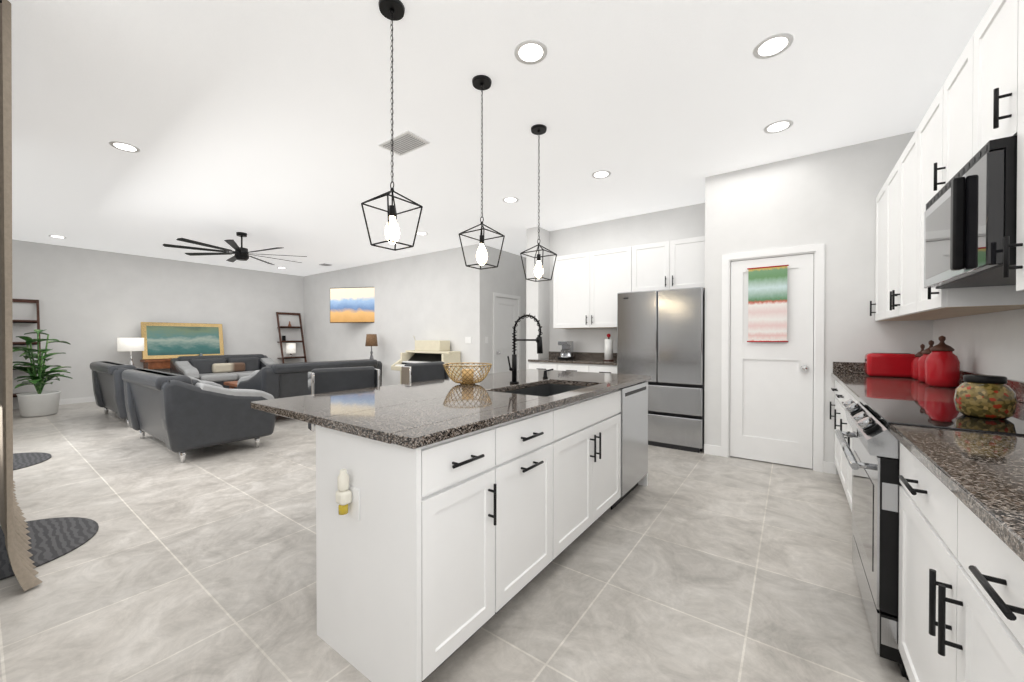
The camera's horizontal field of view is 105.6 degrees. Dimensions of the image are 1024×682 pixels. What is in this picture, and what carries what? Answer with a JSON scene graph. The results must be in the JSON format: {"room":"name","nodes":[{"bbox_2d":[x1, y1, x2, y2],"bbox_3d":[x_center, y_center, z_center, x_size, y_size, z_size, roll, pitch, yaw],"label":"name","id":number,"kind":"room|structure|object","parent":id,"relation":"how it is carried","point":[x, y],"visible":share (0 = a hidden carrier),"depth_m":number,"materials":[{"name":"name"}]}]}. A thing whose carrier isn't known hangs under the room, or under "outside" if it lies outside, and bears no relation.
{"room":"living room and kitchen","nodes":[
{"label":"living room and kitchen","id":0,"kind":"room"},
{"bbox_2d":[0,0,42,590],"bbox_3d":[-3.327,-0.222,2.563,2.404,2.847,0.143,0,1,36],"label":"curtain","id":1,"kind":"object","parent":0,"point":[13,523],"visible":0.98,"depth_m":1.82,"materials":[{"name":"beige fabric"}]},
{"bbox_2d":[12,239,303,408],"bbox_3d":[-7.403,-0.304,8.643,0.120,2.950,5.370,0,1,36],"label":"wall","id":2,"kind":"structure","parent":0,"point":[94,305],"depth_m":7.87,"materials":[{"name":"paint"}]},
{"bbox_2d":[59,396,95,404],"bbox_3d":[-7.200,1.120,8.821,0.012,0.100,4.820,0,1,36],"label":"baseboard","id":3,"kind":"structure","parent":2,"relation":"attached to","point":[84,399],"depth_m":7.36,"materials":[{"name":"white wood"}]},
{"bbox_2d":[304,243,483,385],"bbox_3d":[-3.190,-0.307,9.015,6.520,2.950,0.140,0,1,36],"label":"wall","id":4,"kind":"structure","parent":0,"point":[433,295],"depth_m":8.30,"materials":[{"name":"paint"}]},
{"bbox_2d":[330,287,374,322],"bbox_3d":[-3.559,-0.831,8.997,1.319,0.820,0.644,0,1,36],"label":"painting","id":5,"kind":"object","parent":4,"relation":"attached to","point":[352,305],"visible":0.73,"depth_m":9.00,"materials":[{"name":"multicoloured paint"}]},
{"bbox_2d":[465,337,470,342],"bbox_3d":[-0.812,-0.019,7.211,0.150,0.120,0.007,0,1,36],"label":"switch plate","id":6,"kind":"object","parent":4,"relation":"attached to","point":[467,339],"depth_m":7.21,"materials":[{"name":"white plastic"}]},
{"bbox_2d":[0,402,909,681],"bbox_3d":[-2.722,1.228,4.843,12.330,0.060,9.500,0,1,36],"label":"floor","id":7,"kind":"structure","parent":0,"point":[680,566],"depth_m":1.97,"materials":[{"name":"tile"}]},
{"bbox_2d":[12,299,40,396],"bbox_3d":[-8.439,0.226,6.626,0.550,1.920,0.520,0,1,36],"label":"ladder shelf","id":8,"kind":"object","parent":7,"relation":"on","point":[37,321],"visible":0.44,"depth_m":6.82,"materials":[{"name":"brown wood"}]},
{"bbox_2d":[13,452,51,469],"bbox_3d":[-4.960,1.200,3.902,0.920,0.008,0.437,0,1,36],"label":"doormat","id":9,"kind":"object","parent":7,"relation":"on","point":[22,460],"visible":0.81,"depth_m":3.93,"materials":[{"name":"fabric"}]},
{"bbox_2d":[13,329,72,416],"bbox_3d":[-7.557,0.501,6.178,0.760,1.376,0.772,0,1,36],"label":"plant","id":10,"kind":"object","parent":7,"relation":"on","point":[39,403],"visible":0.98,"depth_m":6.14,"materials":[{"name":"green plant"}]},
{"bbox_2d":[0,517,98,579],"bbox_3d":[-2.867,1.211,2.393,0.920,0.008,0.437,0,1,36],"label":"rug","id":11,"kind":"object","parent":7,"relation":"on","point":[51,539],"visible":0.83,"depth_m":2.38,"materials":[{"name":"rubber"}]},
{"bbox_2d":[90,361,198,426],"bbox_3d":[-5.787,0.759,6.138,1.780,0.860,1.022,0,1,36],"label":"sofa","id":12,"kind":"object","parent":7,"relation":"on","point":[108,385],"visible":0.33,"depth_m":5.63,"materials":[{"name":"grey fabric"}]},
{"bbox_2d":[140,359,170,368],"bbox_3d":[-7.185,0.777,8.487,0.415,0.790,1.300,0,1,36],"label":"console table","id":13,"kind":"object","parent":7,"relation":"on","point":[157,364],"visible":0.23,"depth_m":8.02,"materials":[{"name":"red wood"}]},
{"bbox_2d":[140,322,223,359],"bbox_3d":[-7.132,-0.008,8.480,0.154,0.773,1.400,0,1,36],"label":"framed painting","id":14,"kind":"object","parent":13,"relation":"on","point":[163,340],"visible":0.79,"depth_m":8.40,"materials":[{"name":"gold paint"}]},
{"bbox_2d":[122,369,275,462],"bbox_3d":[-3.718,0.770,4.579,1.780,0.860,1.022,0,1,36],"label":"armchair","id":15,"kind":"object","parent":7,"relation":"on","point":[182,415],"visible":0.98,"depth_m":4.03,"materials":[{"name":"grey fabric"}]},
{"bbox_2d":[170,354,278,388],"bbox_3d":[-6.061,0.743,8.355,1.022,0.860,1.780,0,1,36],"label":"sofa","id":16,"kind":"object","parent":7,"relation":"on","point":[220,369],"visible":0.56,"depth_m":8.13,"materials":[{"name":"grey fabric"}]},
{"bbox_2d":[224,381,237,388],"bbox_3d":[-4.613,0.970,7.375,1.100,0.420,1.100,0,1,36],"label":"coffee table","id":17,"kind":"object","parent":7,"relation":"on","point":[231,384],"visible":0.15,"depth_m":7.14,"materials":[{"name":"red wood"}]},
{"bbox_2d":[276,312,306,362],"bbox_3d":[-5.796,0.199,10.293,0.550,1.920,0.600,0,1,36],"label":"ladder shelf","id":18,"kind":"object","parent":7,"relation":"on","point":[281,341],"visible":0.71,"depth_m":10.29,"materials":[{"name":"brown wood"}]},
{"bbox_2d":[286,343,295,356],"bbox_3d":[-5.886,0.251,10.358,0.220,0.370,0.220,0,1,36],"label":"light","id":19,"kind":"object","parent":18,"relation":"on","point":[290,348],"visible":0.98,"depth_m":10.28,"materials":[{"name":"white fabric"}]},
{"bbox_2d":[237,359,381,414],"bbox_3d":[-3.262,0.757,6.461,1.022,0.860,1.950,0,1,36],"label":"sofa","id":20,"kind":"object","parent":7,"relation":"on","point":[281,380],"visible":0.42,"depth_m":5.73,"materials":[{"name":"grey fabric"}]},
{"bbox_2d":[308,366,379,431],"bbox_3d":[-1.104,0.704,2.692,0.470,1.020,0.435,0,1,-39],"label":"bar stool","id":21,"kind":"object","parent":7,"relation":"on","point":[324,380],"visible":0.12,"depth_m":2.79,"materials":[{"name":"grey fabric"}]},
{"bbox_2d":[401,361,449,383],"bbox_3d":[-0.615,0.699,3.321,0.435,1.020,0.470,0,1,36],"label":"bar stool","id":22,"kind":"object","parent":7,"relation":"on","point":[419,372],"visible":0.12,"depth_m":3.37,"materials":[{"name":"grey fabric"}]},
{"bbox_2d":[391,340,460,383],"bbox_3d":[-1.643,0.585,7.388,1.220,1.190,0.660,0,1,36],"label":"desk","id":23,"kind":"object","parent":7,"relation":"on","point":[430,351],"visible":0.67,"depth_m":7.39,"materials":[{"name":"beige wood"}]},
{"bbox_2d":[316,377,650,681],"bbox_3d":[0.055,0.773,2.509,0.962,0.885,2.466,0,1,36],"label":"kitchen island","id":24,"kind":"object","parent":7,"relation":"on","point":[486,499],"depth_m":1.49,"materials":[{"name":"white wood"}]},
{"bbox_2d":[335,469,359,520],"bbox_3d":[-0.609,0.569,1.435,0.090,0.182,0.050,0,1,36],"label":"outlet","id":25,"kind":"object","parent":24,"relation":"attached to","point":[347,497],"visible":0.98,"depth_m":1.43,"materials":[{"name":"beige plastic"}]},
{"bbox_2d":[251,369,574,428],"bbox_3d":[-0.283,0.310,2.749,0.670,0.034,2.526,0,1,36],"label":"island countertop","id":26,"kind":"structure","parent":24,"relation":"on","point":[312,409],"depth_m":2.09,"materials":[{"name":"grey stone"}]},
{"bbox_2d":[443,363,491,384],"bbox_3d":[-0.303,0.225,2.660,0.338,0.136,0.338,0,1,36],"label":"wire bowl","id":27,"kind":"object","parent":26,"relation":"on","point":[468,375],"visible":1,"depth_m":2.62,"materials":[{"name":"gold metal"}]},
{"bbox_2d":[323,373,646,452],"bbox_3d":[0.210,0.313,2.394,0.545,0.034,2.526,0,1,36],"label":"island countertop","id":28,"kind":"structure","parent":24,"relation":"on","point":[407,426],"depth_m":1.64,"materials":[{"name":"grey stone"}]},
{"bbox_2d":[507,314,542,383],"bbox_3d":[0.086,0.054,2.611,0.260,0.479,0.098,0,1,36],"label":"faucet","id":29,"kind":"object","parent":28,"relation":"on","point":[538,340],"visible":1,"depth_m":2.65,"materials":[{"name":"black metal"}]},
{"bbox_2d":[495,381,582,396],"bbox_3d":[0.235,0.426,2.527,0.454,0.218,0.814,0,1,36],"label":"sink","id":30,"kind":"object","parent":28,"relation":"in","point":[545,388],"depth_m":2.87,"materials":[{"name":"black metal"}]},
{"bbox_2d":[543,369,553,378],"bbox_3d":[0.279,0.251,3.006,0.093,0.080,0.043,0,1,36],"label":"soap dispenser","id":31,"kind":"object","parent":28,"relation":"on","point":[545,375],"visible":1,"depth_m":3.01,"materials":[{"name":"black metal"}]},
{"bbox_2d":[611,381,647,509],"bbox_3d":[0.718,0.771,3.153,0.584,0.879,0.600,0,1,36],"label":"dishwasher","id":32,"kind":"object","parent":24,"relation":"in","point":[634,434],"visible":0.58,"depth_m":2.93,"materials":[{"name":"silver metal"}]},
{"bbox_2d":[529,362,556,369],"bbox_3d":[0.620,0.749,5.868,0.481,0.884,0.614,0,1,36],"label":"base cabinet","id":33,"kind":"object","parent":7,"relation":"on","point":[532,365],"depth_m":5.62,"materials":[{"name":"white wood"}]},
{"bbox_2d":[557,363,588,371],"bbox_3d":[1.011,0.751,5.586,0.482,0.884,0.614,0,1,36],"label":"base cabinet","id":34,"kind":"object","parent":7,"relation":"on","point":[578,367],"depth_m":5.33,"materials":[{"name":"white wood"}]},
{"bbox_2d":[589,364,616,373],"bbox_3d":[1.401,0.753,5.305,0.481,0.884,0.614,0,1,36],"label":"base cabinet","id":35,"kind":"object","parent":7,"relation":"on","point":[592,368],"depth_m":5.07,"materials":[{"name":"white wood"}]},
{"bbox_2d":[528,351,616,364],"bbox_3d":[1.004,0.240,5.574,1.445,0.134,0.636,0,1,36],"label":"countertop","id":36,"kind":"structure","parent":35,"relation":"on","point":[594,358],"depth_m":5.72,"materials":[{"name":"stone"}]},
{"bbox_2d":[558,341,572,358],"bbox_3d":[0.803,0.136,5.819,0.160,0.269,0.200,0,1,36],"label":"coffee maker","id":37,"kind":"object","parent":36,"relation":"on","point":[567,350],"visible":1,"depth_m":5.77,"materials":[{"name":"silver metal"}]},
{"bbox_2d":[603,334,613,360],"bbox_3d":[1.353,0.085,5.436,0.150,0.377,0.150,0,1,36],"label":"paper towel holder","id":38,"kind":"object","parent":36,"relation":"on","point":[608,349],"visible":1,"depth_m":5.39,"materials":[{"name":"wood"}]},
{"bbox_2d":[617,287,704,452],"bbox_3d":[1.895,0.309,4.762,0.940,1.780,0.861,0,1,36],"label":"fridge","id":39,"kind":"object","parent":7,"relation":"on","point":[661,338],"visible":0.75,"depth_m":4.34,"materials":[{"name":"silver metal"}]},
{"bbox_2d":[834,380,837,470],"bbox_3d":[3.041,0.768,3.164,0.609,0.884,0.471,0,1,36],"label":"base cabinet","id":40,"kind":"object","parent":7,"relation":"on","point":[836,383],"depth_m":3.39,"materials":[{"name":"white wood"}]},
{"bbox_2d":[838,383,841,481],"bbox_3d":[2.769,0.771,2.787,0.609,0.884,0.460,0,1,36],"label":"base cabinet","id":41,"kind":"object","parent":7,"relation":"on","point":[839,386],"depth_m":3.12,"materials":[{"name":"white wood"}]},
{"bbox_2d":[842,387,849,505],"bbox_3d":[2.500,0.773,2.414,0.609,0.884,0.460,0,1,36],"label":"base cabinet","id":42,"kind":"object","parent":7,"relation":"on","point":[845,395],"depth_m":2.80,"materials":[{"name":"white wood"}]},
{"bbox_2d":[850,394,857,510],"bbox_3d":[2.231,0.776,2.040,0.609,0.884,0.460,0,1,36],"label":"base cabinet","id":43,"kind":"object","parent":7,"relation":"on","point":[851,397],"depth_m":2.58,"materials":[{"name":"white wood"}]},
{"bbox_2d":[835,397,1023,680],"bbox_3d":[1.809,0.759,1.587,0.713,0.926,0.754,0,1,36],"label":"range","id":44,"kind":"object","parent":7,"relation":"on","point":[873,457],"visible":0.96,"depth_m":1.47,"materials":[{"name":"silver metal"}]},
{"bbox_2d":[953,375,1017,418],"bbox_3d":[1.845,0.215,1.519,0.160,0.159,0.160,0,1,36],"label":"pickle jar","id":45,"kind":"object","parent":44,"relation":"on","point":[987,396],"visible":1,"depth_m":1.47,"materials":[{"name":"multicoloured glass"}]},
{"bbox_2d":[898,443,1023,681],"bbox_3d":[1.291,0.785,0.736,0.609,0.884,1.220,0,1,36],"label":"base cabinet","id":46,"kind":"object","parent":7,"relation":"on","point":[961,595],"depth_m":0.92,"materials":[{"name":"white wood"}]},
{"bbox_2d":[831,362,1023,560],"bbox_3d":[1.341,0.274,0.821,0.637,0.134,6.257,0,1,36],"label":"countertop","id":47,"kind":"structure","parent":46,"relation":"on","point":[979,475],"depth_m":1.06,"materials":[{"name":"stone"}]},
{"bbox_2d":[865,353,915,377],"bbox_3d":[3.077,0.194,3.164,0.305,0.191,0.170,0,1,36],"label":"bread box","id":48,"kind":"object","parent":47,"relation":"on","point":[888,364],"visible":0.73,"depth_m":3.11,"materials":[{"name":"red metal"}]},
{"bbox_2d":[911,344,924,379],"bbox_3d":[3.105,0.156,2.941,0.121,0.270,0.118,0,1,36],"label":"canister","id":49,"kind":"object","parent":47,"relation":"on","point":[919,354],"visible":0.44,"depth_m":2.94,"materials":[{"name":"red ceramic"}]},
{"bbox_2d":[917,340,933,382],"bbox_3d":[2.954,0.142,2.741,0.137,0.300,0.134,0,1,36],"label":"canister","id":50,"kind":"object","parent":47,"relation":"on","point":[921,367],"visible":0.42,"depth_m":2.74,"materials":[{"name":"red ceramic"}]},
{"bbox_2d":[924,336,959,387],"bbox_3d":[2.777,0.129,2.511,0.156,0.330,0.152,0,1,36],"label":"canister","id":51,"kind":"object","parent":47,"relation":"on","point":[942,365],"visible":1,"depth_m":2.47,"materials":[{"name":"red ceramic"}]},
{"bbox_3d":[-7.529,0.888,7.689,0.480,0.580,0.480,0,1,36],"label":"side table","id":52,"kind":"object","parent":7,"relation":"on","visible":0},
{"bbox_2d":[117,338,143,364],"bbox_3d":[-7.529,0.267,7.684,0.380,0.660,0.380,0,1,36],"label":"table lamp","id":53,"kind":"object","parent":52,"relation":"on","point":[130,344],"visible":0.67,"depth_m":7.56,"materials":[{"name":"white fabric"}]},
{"bbox_3d":[-3.045,0.843,8.438,0.440,0.660,0.440,0,1,36],"label":"side table","id":54,"kind":"object","parent":7,"relation":"on","visible":0},
{"bbox_2d":[365,334,377,358],"bbox_3d":[-3.045,0.182,8.433,0.260,0.660,0.260,0,1,36],"label":"table lamp","id":55,"kind":"object","parent":54,"relation":"on","point":[371,340],"visible":0.75,"depth_m":8.34,"materials":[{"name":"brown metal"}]},
{"bbox_2d":[8,0,992,275],"bbox_3d":[-2.722,-1.792,4.821,12.330,0.080,9.500,0,1,36],"label":"ceiling","id":56,"kind":"structure","parent":0,"point":[264,124],"depth_m":2.92,"materials":[{"name":"paint"}]},
{"bbox_2d":[48,235,65,237],"bbox_3d":[-7.681,-1.761,6.571,0.200,0.005,0.200,0,1,36],"label":"recessed light","id":57,"kind":"object","parent":56,"relation":"in","point":[54,236],"visible":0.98,"depth_m":6.55,"materials":[{"name":"white"}]},
{"bbox_2d":[109,141,139,152],"bbox_3d":[-3.469,-1.738,3.486,0.200,0.005,0.200,0,1,36],"label":"recessed light","id":58,"kind":"object","parent":56,"relation":"in","point":[123,146],"visible":1,"depth_m":3.47,"materials":[{"name":"white"}]},
{"bbox_2d":[163,232,306,264],"bbox_3d":[-4.403,-1.542,6.373,1.910,0.439,1.890,0,1,36],"label":"ceiling fan","id":59,"kind":"object","parent":56,"relation":"hanging from","point":[241,253],"visible":1,"depth_m":6.25,"materials":[{"name":"black metal"}]},
{"bbox_2d":[361,0,422,250],"bbox_3d":[-0.623,-1.111,2.019,0.222,1.238,0.222,0,1,36],"label":"pendant light","id":60,"kind":"object","parent":56,"relation":"hanging from","point":[392,10],"visible":1,"depth_m":2.01,"materials":[{"name":"black metal"}]},
{"bbox_2d":[378,130,429,155],"bbox_3d":[-0.952,-1.733,3.422,0.400,0.015,0.240,0,1,36],"label":"ceiling vent","id":61,"kind":"object","parent":56,"relation":"in","point":[407,141],"visible":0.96,"depth_m":3.40,"materials":[{"name":"white metal"}]},
{"bbox_2d":[417,232,427,234],"bbox_3d":[-1.480,-1.759,6.367,0.200,0.005,0.200,0,1,36],"label":"recessed light","id":62,"kind":"object","parent":56,"relation":"in","point":[421,233],"visible":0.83,"depth_m":6.36,"materials":[{"name":"white"}]},
{"bbox_2d":[459,75,504,269],"bbox_3d":[-0.202,-1.116,2.603,0.222,1.238,0.222,0,1,36],"label":"pendant light","id":63,"kind":"object","parent":56,"relation":"hanging from","point":[482,82],"visible":1,"depth_m":2.59,"materials":[{"name":"black metal"}]},
{"bbox_2d":[503,197,518,202],"bbox_3d":[-0.018,-1.748,4.820,0.200,0.005,0.200,0,1,36],"label":"recessed light","id":64,"kind":"object","parent":56,"relation":"in","point":[510,199],"visible":1,"depth_m":4.80,"materials":[{"name":"white"}]},
{"bbox_2d":[514,40,547,64],"bbox_3d":[0.113,-1.730,2.334,0.200,0.005,0.200,0,1,36],"label":"recessed light","id":65,"kind":"object","parent":56,"relation":"in","point":[529,52],"visible":1,"depth_m":2.33,"materials":[{"name":"white plastic"}]},
{"bbox_2d":[520,124,556,281],"bbox_3d":[0.219,-1.120,3.187,0.222,1.238,0.222,0,1,36],"label":"pendant light","id":66,"kind":"object","parent":56,"relation":"hanging from","point":[538,129],"visible":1,"depth_m":3.17,"materials":[{"name":"black metal"}]},
{"bbox_2d":[592,170,610,178],"bbox_3d":[0.934,-1.743,4.072,0.200,0.005,0.200,0,1,36],"label":"recessed light","id":67,"kind":"object","parent":56,"relation":"in","point":[600,174],"visible":1,"depth_m":4.07,"materials":[{"name":"white"}]},
{"bbox_2d":[753,33,793,58],"bbox_3d":[1.533,-1.730,2.285,0.200,0.005,0.200,0,1,36],"label":"recessed light","id":68,"kind":"object","parent":56,"relation":"in","point":[773,45],"visible":1,"depth_m":2.28,"materials":[{"name":"white"}]},
{"bbox_2d":[763,120,792,133],"bbox_3d":[2.158,-1.736,3.153,0.200,0.005,0.200,0,1,36],"label":"recessed light","id":69,"kind":"object","parent":56,"relation":"in","point":[778,126],"visible":1,"depth_m":3.15,"materials":[{"name":"white"}]},
{"bbox_2d":[484,245,523,373],"bbox_3d":[-0.120,-0.298,7.801,0.120,2.950,1.480,0,1,36],"label":"wall","id":70,"kind":"structure","parent":0,"point":[508,278],"depth_m":7.52,"materials":[{"name":"paint"}]},
{"bbox_2d":[493,292,519,372],"bbox_3d":[-0.140,0.127,7.763,0.136,2.102,0.894,0,1,36],"label":"door frame","id":71,"kind":"structure","parent":70,"relation":"attached to","point":[507,296],"depth_m":7.56,"materials":[{"name":"white wood"}]},
{"bbox_2d":[496,297,516,372],"bbox_3d":[-0.087,0.161,7.725,0.117,2.014,0.738,0,1,36],"label":"hall door","id":72,"kind":"structure","parent":70,"relation":"in","point":[506,313],"depth_m":7.70,"materials":[{"name":"white wood"}]},
{"bbox_2d":[524,227,547,369],"bbox_3d":[0.414,-0.286,6.183,0.220,2.950,0.340,0,1,36],"label":"wall","id":73,"kind":"structure","parent":0,"point":[535,293],"depth_m":6.08,"materials":[{"name":"paint"}]},
{"bbox_2d":[548,203,703,357],"bbox_3d":[2.036,-0.280,5.317,3.866,2.950,0.150,0,1,36],"label":"wall","id":74,"kind":"structure","parent":0,"point":[684,222],"depth_m":5.69,"materials":[{"name":"paint"}]},
{"bbox_2d":[553,246,632,327],"bbox_3d":[1.196,-0.723,5.607,1.179,1.068,0.347,0,1,36],"label":"upper cabinet","id":75,"kind":"object","parent":74,"relation":"attached to","point":[588,287],"depth_m":5.46,"materials":[{"name":"white wood"}]},
{"bbox_2d":[633,236,704,291],"bbox_3d":[2.064,-0.944,4.980,0.955,0.618,0.347,0,1,36],"label":"upper cabinet","id":76,"kind":"object","parent":74,"relation":"attached to","point":[680,263],"depth_m":4.83,"materials":[{"name":"white wood"}]},
{"bbox_2d":[704,131,931,473],"bbox_3d":[2.774,-0.269,3.719,1.670,2.950,0.120,0,1,36],"label":"wall","id":77,"kind":"structure","parent":0,"point":[828,197],"depth_m":3.57,"materials":[{"name":"paint"}]},
{"bbox_2d":[730,253,813,468],"bbox_3d":[2.524,0.189,3.811,0.678,2.014,0.117,0,1,36],"label":"pantry door","id":78,"kind":"structure","parent":77,"relation":"in","point":[771,402],"depth_m":3.81,"materials":[{"name":"white wood"}]},
{"bbox_2d":[747,265,788,341],"bbox_3d":[2.504,-0.359,3.815,0.340,0.742,0.012,0,1,36],"label":"wall hanging","id":79,"kind":"object","parent":78,"relation":"hanging from","point":[767,304],"visible":0.96,"depth_m":3.81},
{"bbox_2d":[721,243,824,471],"bbox_3d":[2.562,0.154,3.864,0.834,2.102,0.136,0,1,36],"label":"door frame","id":80,"kind":"structure","parent":77,"relation":"attached to","point":[818,250],"depth_m":3.65,"materials":[{"name":"white wood"}]},
{"bbox_2d":[928,309,1023,381],"bbox_3d":[1.493,-0.245,0.377,0.120,2.950,7.040,0,1,36],"label":"wall","id":81,"kind":"structure","parent":0,"point":[992,343],"depth_m":2.28,"materials":[{"name":"paint"}]},
{"bbox_2d":[874,188,915,320],"bbox_3d":[3.152,-0.705,3.079,0.347,1.068,0.463,0,1,36],"label":"upper cabinet","id":82,"kind":"object","parent":81,"relation":"attached to","point":[878,237],"depth_m":3.27,"materials":[{"name":"white wood"}]},
{"bbox_2d":[882,135,991,319],"bbox_3d":[2.746,-0.701,2.515,0.347,1.068,0.926,0,1,36],"label":"upper cabinet","id":83,"kind":"object","parent":81,"relation":"attached to","point":[898,189],"depth_m":2.62,"materials":[{"name":"white wood"}]},
{"bbox_2d":[938,47,965,191],"bbox_3d":[2.092,-0.950,1.606,0.347,0.558,0.381,0,1,36],"label":"upper cabinet","id":84,"kind":"object","parent":81,"relation":"attached to","point":[952,95],"depth_m":1.77,"materials":[{"name":"white wood"}]},
{"bbox_2d":[910,94,1023,315],"bbox_3d":[2.340,-0.697,1.952,0.347,1.068,0.463,0,1,36],"label":"upper cabinet","id":85,"kind":"object","parent":81,"relation":"attached to","point":[928,301],"depth_m":2.05,"materials":[{"name":"white wood"}]},
{"bbox_2d":[966,0,1013,163],"bbox_3d":[1.869,-0.947,1.297,0.347,0.558,0.381,0,1,36],"label":"upper cabinet","id":86,"kind":"object","parent":81,"relation":"attached to","point":[977,105],"depth_m":1.43,"materials":[{"name":"white wood"}]},
{"bbox_2d":[924,135,1016,288],"bbox_3d":[1.942,-0.455,1.483,0.438,0.415,0.754,0,1,36],"label":"microwave","id":87,"kind":"object","parent":86,"relation":"attached to","point":[970,217],"visible":0.98,"depth_m":1.40,"materials":[{"name":"black metal"}]},
{"bbox_2d":[1006,0,1023,295],"bbox_3d":[1.624,-0.690,0.958,0.347,1.068,0.455,0,1,36],"label":"upper cabinet","id":88,"kind":"object","parent":81,"relation":"attached to","point":[1016,77],"depth_m":1.23,"materials":[{"name":"white wood"}]}
]}

